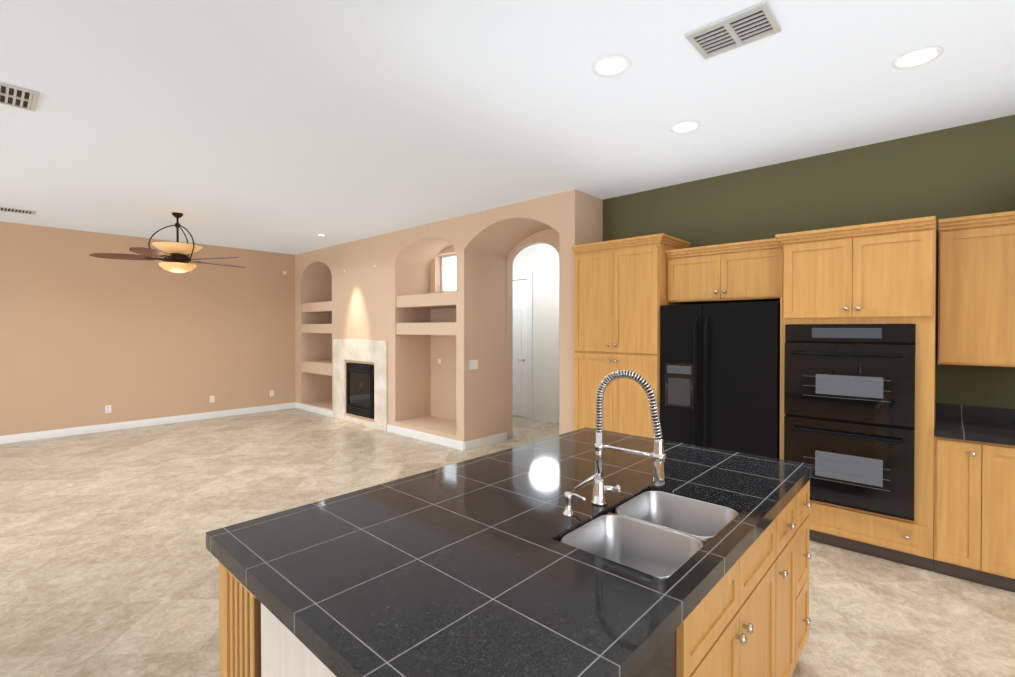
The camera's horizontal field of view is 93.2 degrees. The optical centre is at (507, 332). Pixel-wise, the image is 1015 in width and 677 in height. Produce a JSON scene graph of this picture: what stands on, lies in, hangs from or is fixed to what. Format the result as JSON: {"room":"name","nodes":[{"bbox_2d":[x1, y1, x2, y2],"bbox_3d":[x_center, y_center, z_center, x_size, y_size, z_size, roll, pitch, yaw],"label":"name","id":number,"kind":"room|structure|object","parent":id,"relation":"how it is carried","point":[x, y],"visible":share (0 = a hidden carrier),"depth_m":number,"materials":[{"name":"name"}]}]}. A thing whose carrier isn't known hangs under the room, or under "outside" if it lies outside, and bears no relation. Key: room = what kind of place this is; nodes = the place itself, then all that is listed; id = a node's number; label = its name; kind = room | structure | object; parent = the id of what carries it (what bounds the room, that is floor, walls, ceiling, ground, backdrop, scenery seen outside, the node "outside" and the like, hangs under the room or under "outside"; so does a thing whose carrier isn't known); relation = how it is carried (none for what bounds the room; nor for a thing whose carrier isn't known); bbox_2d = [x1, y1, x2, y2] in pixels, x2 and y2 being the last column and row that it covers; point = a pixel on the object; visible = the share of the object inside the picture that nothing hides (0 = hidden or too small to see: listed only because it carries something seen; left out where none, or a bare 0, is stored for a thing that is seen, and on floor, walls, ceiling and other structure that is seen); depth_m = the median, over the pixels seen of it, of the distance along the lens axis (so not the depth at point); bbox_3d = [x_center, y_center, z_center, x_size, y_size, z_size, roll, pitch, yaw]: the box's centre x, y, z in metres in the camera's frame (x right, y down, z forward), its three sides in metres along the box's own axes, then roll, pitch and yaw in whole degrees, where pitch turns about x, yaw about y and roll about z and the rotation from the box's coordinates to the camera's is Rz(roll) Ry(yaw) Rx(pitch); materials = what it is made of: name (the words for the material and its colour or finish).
{"room":"kitchen","nodes":[
{"label":"kitchen","id":0,"kind":"room"},
{"bbox_2d":[0,221,295,435],"bbox_3d":[-6.541,0.003,6.939,0.200,3.000,11.950,0,1,42],"label":"wall","id":1,"kind":"structure","parent":0,"point":[86,338],"depth_m":7.50,"materials":[{"name":"beige paint"}]},
{"bbox_2d":[105,405,110,412],"bbox_3d":[-6.076,1.169,7.304,0.008,0.115,0.070,0,1,42],"label":"electrical outlet","id":2,"kind":"object","parent":1,"relation":"attached to","point":[107,408],"visible":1,"depth_m":7.30,"materials":[{"name":"white plastic"}]},
{"bbox_2d":[0,402,294,443],"bbox_3d":[-7.243,1.456,6.022,0.015,0.110,9.170,0,1,42],"label":"baseboard","id":3,"kind":"structure","parent":1,"relation":"attached to","point":[30,436],"depth_m":7.53,"materials":[{"name":"white wood"}]},
{"bbox_2d":[295,189,602,441],"bbox_3d":[-1.422,-0.003,7.527,6.570,3.000,0.920,0,1,42],"label":"wall","id":4,"kind":"structure","parent":0,"point":[451,395],"depth_m":6.82,"materials":[{"name":"beige paint"}]},
{"bbox_2d":[295,402,332,417],"bbox_3d":[-3.577,1.431,8.873,1.510,0.110,0.015,0,1,42],"label":"baseboard","id":5,"kind":"structure","parent":4,"relation":"attached to","point":[329,413],"depth_m":8.85,"materials":[{"name":"white wood"}]},
{"bbox_2d":[333,339,386,430],"bbox_3d":[-2.276,0.809,7.971,1.620,1.370,0.468,0,1,42],"label":"fireplace","id":6,"kind":"object","parent":4,"relation":"in","point":[366,386],"visible":0.98,"depth_m":7.74,"materials":[{"name":"stone"}]},
{"bbox_2d":[301,292,455,375],"bbox_3d":[-2.097,0.114,7.983,4.504,1.320,0.642,0,1,42],"label":"shelves","id":7,"kind":"object","parent":4,"relation":"attached to","point":[426,301],"visible":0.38,"depth_m":6.99,"materials":[{"name":"beige paint"}]},
{"bbox_2d":[387,424,465,450],"bbox_3d":[-1.186,1.450,6.691,1.725,0.110,0.015,0,1,42],"label":"baseboard","id":8,"kind":"structure","parent":4,"relation":"attached to","point":[423,436],"depth_m":6.59,"materials":[{"name":"white wood"}]},
{"bbox_2d":[441,254,455,292],"bbox_3d":[-0.689,-0.911,7.321,0.930,0.590,0.055,0,1,42],"label":"transom window","id":9,"kind":"structure","parent":4,"relation":"in","point":[448,273],"depth_m":7.55,"materials":[{"name":"white glass"}]},
{"bbox_2d":[469,360,477,369],"bbox_3d":[-0.438,0.419,6.234,0.010,0.120,0.150,0,1,42],"label":"light switch","id":10,"kind":"object","parent":4,"relation":"attached to","point":[473,364],"visible":1,"depth_m":6.23,"materials":[{"name":"white plastic"}]},
{"bbox_2d":[466,432,506,449],"bbox_3d":[-0.276,1.452,6.420,0.015,0.110,0.790,0,1,42],"label":"baseboard","id":11,"kind":"structure","parent":4,"relation":"attached to","point":[488,440],"depth_m":6.40,"materials":[{"name":"white"}]},
{"bbox_2d":[0,408,1014,676],"bbox_3d":[-1.647,1.592,2.488,13.650,0.100,11.950,0,1,42],"label":"floor","id":12,"kind":"structure","parent":0,"point":[108,564],"depth_m":3.23,"materials":[{"name":"tile"}]},
{"bbox_2d":[213,475,813,676],"bbox_3d":[0.265,1.112,1.874,1.256,0.866,2.112,0,1,42],"label":"kitchen island","id":13,"kind":"object","parent":12,"relation":"on","point":[749,616],"depth_m":1.54,"materials":[{"name":"wood"}]},
{"bbox_2d":[206,479,693,676],"bbox_3d":[-0.249,0.657,1.345,1.265,0.050,0.700,0,1,42],"label":"island countertop","id":14,"kind":"structure","parent":13,"relation":"on","point":[392,579],"depth_m":1.18,"materials":[{"name":"black tile"}]},
{"bbox_2d":[561,491,738,579],"bbox_3d":[0.492,0.785,1.595,0.359,0.290,0.659,0,1,42],"label":"sink","id":15,"kind":"object","parent":14,"relation":"in","point":[656,535],"depth_m":1.65,"materials":[{"name":"silver metal"}]},
{"bbox_2d":[398,451,649,542],"bbox_3d":[0.051,0.651,1.996,0.830,0.050,0.665,0,1,42],"label":"island countertop","id":16,"kind":"structure","parent":13,"relation":"on","point":[523,490],"depth_m":1.90,"materials":[{"name":"black tile"}]},
{"bbox_2d":[562,491,585,515],"bbox_3d":[0.228,0.589,1.641,0.091,0.079,0.040,0,1,42],"label":"soap dispenser","id":17,"kind":"object","parent":16,"relation":"on","point":[568,511],"visible":1,"depth_m":1.65,"materials":[{"name":"silver metal"}]},
{"bbox_2d":[574,370,665,505],"bbox_3d":[0.403,0.380,1.700,0.323,0.497,0.129,0,1,42],"label":"faucet","id":18,"kind":"object","parent":16,"relation":"on","point":[657,455],"visible":1,"depth_m":1.71,"materials":[{"name":"silver metal"}]},
{"bbox_2d":[634,629,676,676],"bbox_3d":[0.009,1.121,1.128,0.673,0.859,0.592,0,1,42],"label":"panel","id":19,"kind":"object","parent":13,"relation":"in","point":[661,662],"visible":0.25,"depth_m":1.10,"materials":[{"name":"beige"}]},
{"bbox_2d":[506,427,813,522],"bbox_3d":[0.707,0.648,2.392,1.265,0.050,0.805,0,1,42],"label":"island countertop","id":20,"kind":"structure","parent":13,"relation":"on","point":[755,487],"depth_m":2.19,"materials":[{"name":"black tile"}]},
{"bbox_2d":[572,239,687,437],"bbox_3d":[1.216,0.345,4.821,0.920,2.353,0.614,0,1,42],"label":"tall cabinet","id":21,"kind":"object","parent":12,"relation":"on","point":[620,289],"depth_m":4.55,"materials":[{"name":"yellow wood"}]},
{"bbox_2d":[660,302,779,458],"bbox_3d":[1.878,0.643,4.153,0.934,1.761,0.652,0,1,42],"label":"fridge","id":22,"kind":"object","parent":12,"relation":"on","point":[720,376],"visible":0.67,"depth_m":3.91,"materials":[{"name":"black metal"}]},
{"bbox_2d":[665,238,782,458],"bbox_3d":[1.925,0.392,4.189,0.976,2.270,0.594,0,1,42],"label":"cabinet","id":23,"kind":"object","parent":12,"relation":"on","point":[747,271],"depth_m":4.02,"materials":[{"name":"black metal"}]},
{"bbox_2d":[808,495,931,570],"bbox_3d":[2.597,1.379,3.569,0.860,0.307,0.614,0,1,42],"label":"base cabinet","id":24,"kind":"object","parent":12,"relation":"on","point":[904,541],"depth_m":3.25,"materials":[{"name":"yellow wood"}]},
{"bbox_2d":[932,419,967,578],"bbox_3d":[3.016,1.098,3.185,0.269,0.875,0.614,0,1,42],"label":"base cabinet","id":25,"kind":"object","parent":12,"relation":"on","point":[962,525],"depth_m":3.01,"materials":[{"name":"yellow wood"}]},
{"bbox_2d":[964,443,1014,591],"bbox_3d":[3.402,1.101,2.833,0.993,0.875,0.614,0,1,42],"label":"base cabinet","id":26,"kind":"object","parent":12,"relation":"on","point":[989,488],"depth_m":2.88,"materials":[{"name":"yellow wood"}]},
{"bbox_2d":[932,415,1014,446],"bbox_3d":[3.794,0.643,2.462,2.388,0.042,0.628,0,1,42],"label":"countertop","id":27,"kind":"structure","parent":26,"relation":"on","point":[974,430],"depth_m":3.02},
{"bbox_2d":[0,0,1014,254],"bbox_3d":[-1.647,-1.508,2.460,13.650,0.100,11.950,0,1,42],"label":"ceiling","id":28,"kind":"structure","parent":0,"point":[288,126],"depth_m":3.04,"materials":[{"name":"paint"}]},
{"bbox_2d":[0,206,35,214],"bbox_3d":[-5.998,-1.481,5.815,0.260,0.011,0.400,0,1,42],"label":"ceiling vent","id":29,"kind":"object","parent":28,"relation":"in","point":[17,210],"visible":1,"depth_m":5.84,"materials":[{"name":"silver metal"}]},
{"bbox_2d":[0,82,39,111],"bbox_3d":[-3.071,-1.456,2.941,0.360,0.011,0.270,0,1,42],"label":"ceiling vent","id":30,"kind":"object","parent":28,"relation":"in","point":[18,97],"visible":1,"depth_m":2.97,"materials":[{"name":"silver metal"}]},
{"bbox_2d":[89,212,245,272],"bbox_3d":[-4.156,-1.119,6.065,1.622,0.739,1.655,0,1,42],"label":"ceiling fan","id":31,"kind":"object","parent":28,"relation":"hanging from","point":[176,260],"visible":1,"depth_m":5.88,"materials":[{"name":"brown metal"}]},
{"bbox_2d":[592,55,630,76],"bbox_3d":[0.568,-1.455,2.626,0.210,0.006,0.210,0,1,42],"label":"recessed light","id":32,"kind":"object","parent":28,"relation":"in","point":[610,67],"visible":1,"depth_m":2.62,"materials":[{"name":"white"}]},
{"bbox_2d":[670,121,700,133],"bbox_3d":[1.268,-1.462,3.422,0.210,0.006,0.210,0,1,42],"label":"recessed light","id":33,"kind":"object","parent":28,"relation":"in","point":[685,127],"visible":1,"depth_m":3.42,"materials":[{"name":"white plastic"}]},
{"bbox_2d":[685,1,781,59],"bbox_3d":[1.091,-1.450,2.324,0.360,0.011,0.270,0,1,42],"label":"ceiling vent","id":34,"kind":"object","parent":28,"relation":"in","point":[745,27],"visible":1,"depth_m":2.31,"materials":[{"name":"silver metal"}]},
{"bbox_2d":[892,46,943,68],"bbox_3d":[2.171,-1.455,2.543,0.210,0.006,0.210,0,1,42],"label":"recessed light","id":35,"kind":"object","parent":28,"relation":"in","point":[918,57],"visible":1,"depth_m":2.54,"materials":[{"name":"white plastic"}]},
{"bbox_2d":[513,244,558,422],"bbox_3d":[0.666,-0.008,8.147,4.720,3.000,0.150,0,1,42],"label":"wall","id":36,"kind":"structure","parent":0,"point":[540,262],"depth_m":8.09,"materials":[{"name":"white paint"}]},
{"bbox_2d":[513,272,531,418],"bbox_3d":[0.052,0.223,8.589,1.000,2.530,0.088,0,1,42],"label":"hall door","id":37,"kind":"structure","parent":36,"relation":"in","point":[522,348],"depth_m":8.40,"materials":[{"name":"white wood"}]},
{"bbox_2d":[603,115,1014,408],"bbox_3d":[3.563,0.035,3.236,6.580,3.000,0.200,0,1,42],"label":"wall","id":38,"kind":"structure","parent":0,"point":[962,171],"depth_m":3.78,"materials":[{"name":"green paint"}]},
{"bbox_2d":[668,243,779,304],"bbox_3d":[1.962,-0.485,4.235,0.958,0.423,0.463,0,1,42],"label":"upper cabinet","id":39,"kind":"object","parent":38,"relation":"attached to","point":[721,274],"depth_m":4.04,"materials":[{"name":"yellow wood"}]},
{"bbox_2d":[780,219,939,326],"bbox_3d":[2.597,-0.375,3.554,0.860,0.630,0.614,0,1,42],"label":"upper cabinet","id":40,"kind":"object","parent":38,"relation":"attached to","point":[873,275],"depth_m":3.29,"materials":[{"name":"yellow wood"}]},
{"bbox_2d":[936,403,1014,422],"bbox_3d":[3.999,0.570,2.686,2.388,0.100,0.019,0,1,42],"label":"backsplash","id":41,"kind":"structure","parent":38,"relation":"attached to","point":[946,411],"depth_m":3.34,"materials":[{"name":"black tile"}]},
{"bbox_2d":[938,211,1014,366],"bbox_3d":[3.372,-0.344,3.010,0.994,1.123,0.373,0,1,42],"label":"upper cabinet","id":42,"kind":"object","parent":38,"relation":"attached to","point":[977,327],"depth_m":3.10,"materials":[{"name":"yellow wood"}]},
{"bbox_2d":[784,324,915,520],"bbox_3d":[2.532,0.582,3.543,0.744,1.278,0.672,0,1,42],"label":"oven","id":43,"kind":"object","parent":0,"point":[849,412],"visible":0.94,"depth_m":3.30,"materials":[{"name":"black metal"}]}
]}

